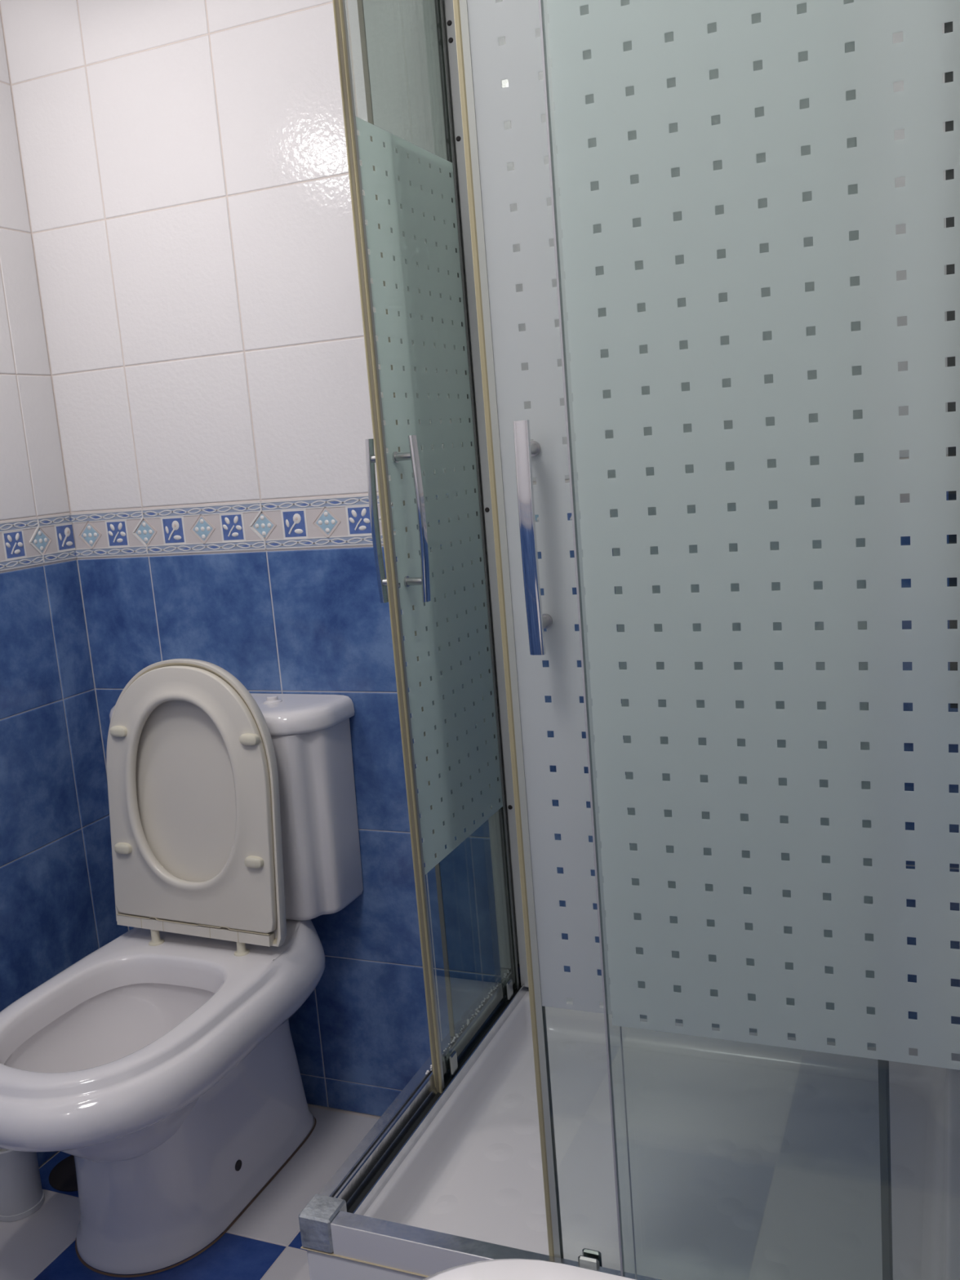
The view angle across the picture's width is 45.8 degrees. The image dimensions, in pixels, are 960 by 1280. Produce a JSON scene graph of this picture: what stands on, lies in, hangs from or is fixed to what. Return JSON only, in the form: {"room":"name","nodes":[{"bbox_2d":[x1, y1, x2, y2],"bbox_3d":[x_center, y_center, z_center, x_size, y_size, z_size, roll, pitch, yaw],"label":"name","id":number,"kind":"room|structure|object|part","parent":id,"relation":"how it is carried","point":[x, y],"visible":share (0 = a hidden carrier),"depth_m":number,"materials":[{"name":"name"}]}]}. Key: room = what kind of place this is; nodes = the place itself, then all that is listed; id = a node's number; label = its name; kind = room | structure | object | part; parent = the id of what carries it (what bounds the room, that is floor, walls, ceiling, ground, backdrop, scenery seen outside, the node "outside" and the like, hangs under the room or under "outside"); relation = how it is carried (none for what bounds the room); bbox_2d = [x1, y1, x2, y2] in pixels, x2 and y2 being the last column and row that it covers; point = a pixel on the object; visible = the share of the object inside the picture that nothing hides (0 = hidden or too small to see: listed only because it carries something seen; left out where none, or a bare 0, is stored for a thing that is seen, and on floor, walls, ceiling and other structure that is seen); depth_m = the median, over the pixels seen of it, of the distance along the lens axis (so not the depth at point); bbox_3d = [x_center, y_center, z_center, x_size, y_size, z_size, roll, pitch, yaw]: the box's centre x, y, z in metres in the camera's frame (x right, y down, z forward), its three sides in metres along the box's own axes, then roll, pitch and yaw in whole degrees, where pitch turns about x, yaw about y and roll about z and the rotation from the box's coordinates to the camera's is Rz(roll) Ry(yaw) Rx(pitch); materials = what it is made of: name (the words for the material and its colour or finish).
{"room":"bathroom","nodes":[
{"label":"bathroom","id":0,"kind":"room"},
{"bbox_2d":[0,9,128,1167],"bbox_3d":[-1.151,-0.151,1.250,0.082,2.450,1.900,0,11,23],"label":"wall","id":1,"kind":"structure","parent":0,"point":[57,897],"depth_m":2.01,"materials":[{"name":"white tile"}]},
{"bbox_2d":[0,1103,380,1279],"bbox_3d":[-0.048,1.084,1.043,2.260,0.080,2.020,0,11,23],"label":"floor","id":2,"kind":"structure","parent":0,"point":[264,1242],"depth_m":1.82,"materials":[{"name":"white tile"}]},
{"bbox_2d":[0,1148,44,1222],"bbox_3d":[-0.780,0.890,1.900,0.082,0.126,0.082,0,11,23],"label":"toilet brush holder","id":3,"kind":"object","parent":2,"relation":"on","point":[21,1192],"visible":0.76,"depth_m":1.87,"materials":[{"name":"white plastic"}]},
{"bbox_2d":[48,1155,77,1191],"bbox_3d":[-0.696,0.927,1.994,0.116,0.008,0.116,0,11,23],"label":"floor drain","id":4,"kind":"object","parent":2,"relation":"on","point":[63,1177],"visible":0.3,"depth_m":1.97,"materials":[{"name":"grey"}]},
{"bbox_2d":[0,658,363,1277],"bbox_3d":[-0.523,0.500,1.778,0.450,0.893,0.666,0,11,23],"label":"toilet","id":5,"kind":"object","parent":2,"relation":"on","point":[162,1060],"visible":1,"depth_m":1.84,"materials":[{"name":"white ceramic"}]},
{"bbox_3d":[-0.551,0.501,1.928,0.026,0.028,0.026,0,11,23],"label":"hinge post","id":6,"kind":"part","parent":5,"relation":"part of","materials":[{"name":"beige plastic"}]},
{"bbox_3d":[-0.516,0.730,1.806,0.408,0.431,0.636,0,11,23],"label":"bowl","id":7,"kind":"part","parent":5,"relation":"part of","materials":[{"name":"white ceramic"}]},
{"bbox_3d":[-0.484,0.258,1.863,0.323,0.433,0.046,0,11,23],"label":"seat","id":8,"kind":"part","parent":5,"relation":"part of","materials":[{"name":"beige plastic"}]},
{"bbox_3d":[-0.478,0.263,1.879,0.339,0.468,0.057,0,11,23],"label":"lid","id":9,"kind":"part","parent":5,"relation":"part of","materials":[{"name":"beige plastic"}]},
{"bbox_3d":[-0.450,0.127,1.958,0.450,0.038,0.144,0,11,23],"label":"cistern lid","id":10,"kind":"part","parent":5,"relation":"part of","materials":[{"name":"white ceramic"}]},
{"bbox_3d":[-0.392,0.500,1.861,0.026,0.028,0.026,0,11,23],"label":"hinge post","id":11,"kind":"part","parent":5,"relation":"part of","materials":[{"name":"beige plastic"}]},
{"bbox_2d":[422,1258,635,1279],"bbox_3d":[0.160,0.739,0.202,0.577,0.850,0.614,0,11,23],"label":"washbasin","id":12,"kind":"object","parent":2,"relation":"on","point":[499,1268],"visible":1,"depth_m":0.48,"materials":[{"name":"white ceramic"}]},
{"bbox_2d":[306,989,959,1279],"bbox_3d":[0.269,0.787,1.503,0.726,0.298,0.668,0,11,23],"label":"shower tray","id":13,"kind":"object","parent":2,"relation":"on","point":[748,1161],"visible":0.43,"depth_m":1.49,"materials":[{"name":"white ceramic"}]},
{"bbox_2d":[297,0,959,1279],"bbox_3d":[0.192,-0.146,1.343,0.731,1.602,0.670,0,11,23],"label":"shower enclosure","id":14,"kind":"object","parent":13,"relation":"on","point":[333,1222],"visible":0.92,"depth_m":0.98,"materials":[{"name":"clear glass"}]},
{"bbox_3d":[-0.055,0.620,1.625,0.043,0.040,0.628,0,11,23],"label":"rail","id":15,"kind":"part","parent":14,"relation":"part of","materials":[{"name":"silver metal"}]},
{"bbox_2d":[332,0,519,1093],"bbox_3d":[-0.059,-0.152,1.605,0.077,1.560,0.318,0,11,23],"label":"sliding shower door","id":16,"kind":"structure","parent":14,"relation":"attached to","point":[413,575],"depth_m":1.57,"materials":[{"name":"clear glass"}]},
{"bbox_3d":[-0.138,-0.157,1.504,0.012,0.216,0.015,0,11,23],"label":"handle","id":17,"kind":"part","parent":16,"relation":"part of","materials":[{"name":"silver metal"}]},
{"bbox_3d":[-0.129,-0.237,1.484,0.027,0.014,0.014,0,11,23],"label":"handle mount","id":18,"kind":"part","parent":16,"relation":"part of","materials":[{"name":"silver metal"}]},
{"bbox_3d":[-0.117,-0.077,1.511,0.027,0.014,0.014,0,11,23],"label":"handle mount","id":19,"kind":"part","parent":16,"relation":"part of","materials":[{"name":"silver metal"}]},
{"bbox_3d":[-0.099,-0.238,1.471,0.027,0.014,0.014,0,11,23],"label":"handle mount","id":20,"kind":"part","parent":16,"relation":"part of","materials":[{"name":"silver metal"}]},
{"bbox_3d":[-0.086,-0.077,1.498,0.027,0.014,0.014,0,11,23],"label":"handle mount","id":21,"kind":"part","parent":16,"relation":"part of","materials":[{"name":"silver metal"}]},
{"bbox_3d":[-0.077,-0.157,1.478,0.012,0.216,0.015,0,11,23],"label":"handle","id":22,"kind":"part","parent":16,"relation":"part of","materials":[{"name":"silver metal"}]},
{"bbox_3d":[0.155,0.679,1.185,0.685,0.040,0.044,0,11,23],"label":"rail","id":23,"kind":"part","parent":14,"relation":"part of","materials":[{"name":"silver metal"}]},
{"bbox_2d":[453,0,893,1279],"bbox_3d":[0.178,-0.072,1.030,0.348,1.560,0.077,0,11,23],"label":"sliding shower door","id":24,"kind":"structure","parent":14,"relation":"attached to","point":[514,460],"depth_m":1.05,"materials":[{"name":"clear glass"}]},
{"bbox_3d":[0.045,-0.092,1.046,0.015,0.216,0.012,0,11,23],"label":"handle","id":25,"kind":"part","parent":24,"relation":"part of","materials":[{"name":"silver metal"}]},
{"bbox_3d":[0.045,-0.176,1.046,0.014,0.014,0.027,0,11,23],"label":"handle mount","id":26,"kind":"part","parent":24,"relation":"part of","materials":[{"name":"silver metal"}]},
{"bbox_3d":[0.058,-0.016,1.074,0.014,0.014,0.027,0,11,23],"label":"handle mount","id":27,"kind":"part","parent":24,"relation":"part of","materials":[{"name":"silver metal"}]},
{"bbox_2d":[0,0,959,1116],"bbox_3d":[-0.042,-0.337,1.817,1.572,2.450,0.082,0,11,23],"label":"wall","id":28,"kind":"structure","parent":0,"point":[184,162],"depth_m":1.93,"materials":[{"name":"white tile"}]}
]}

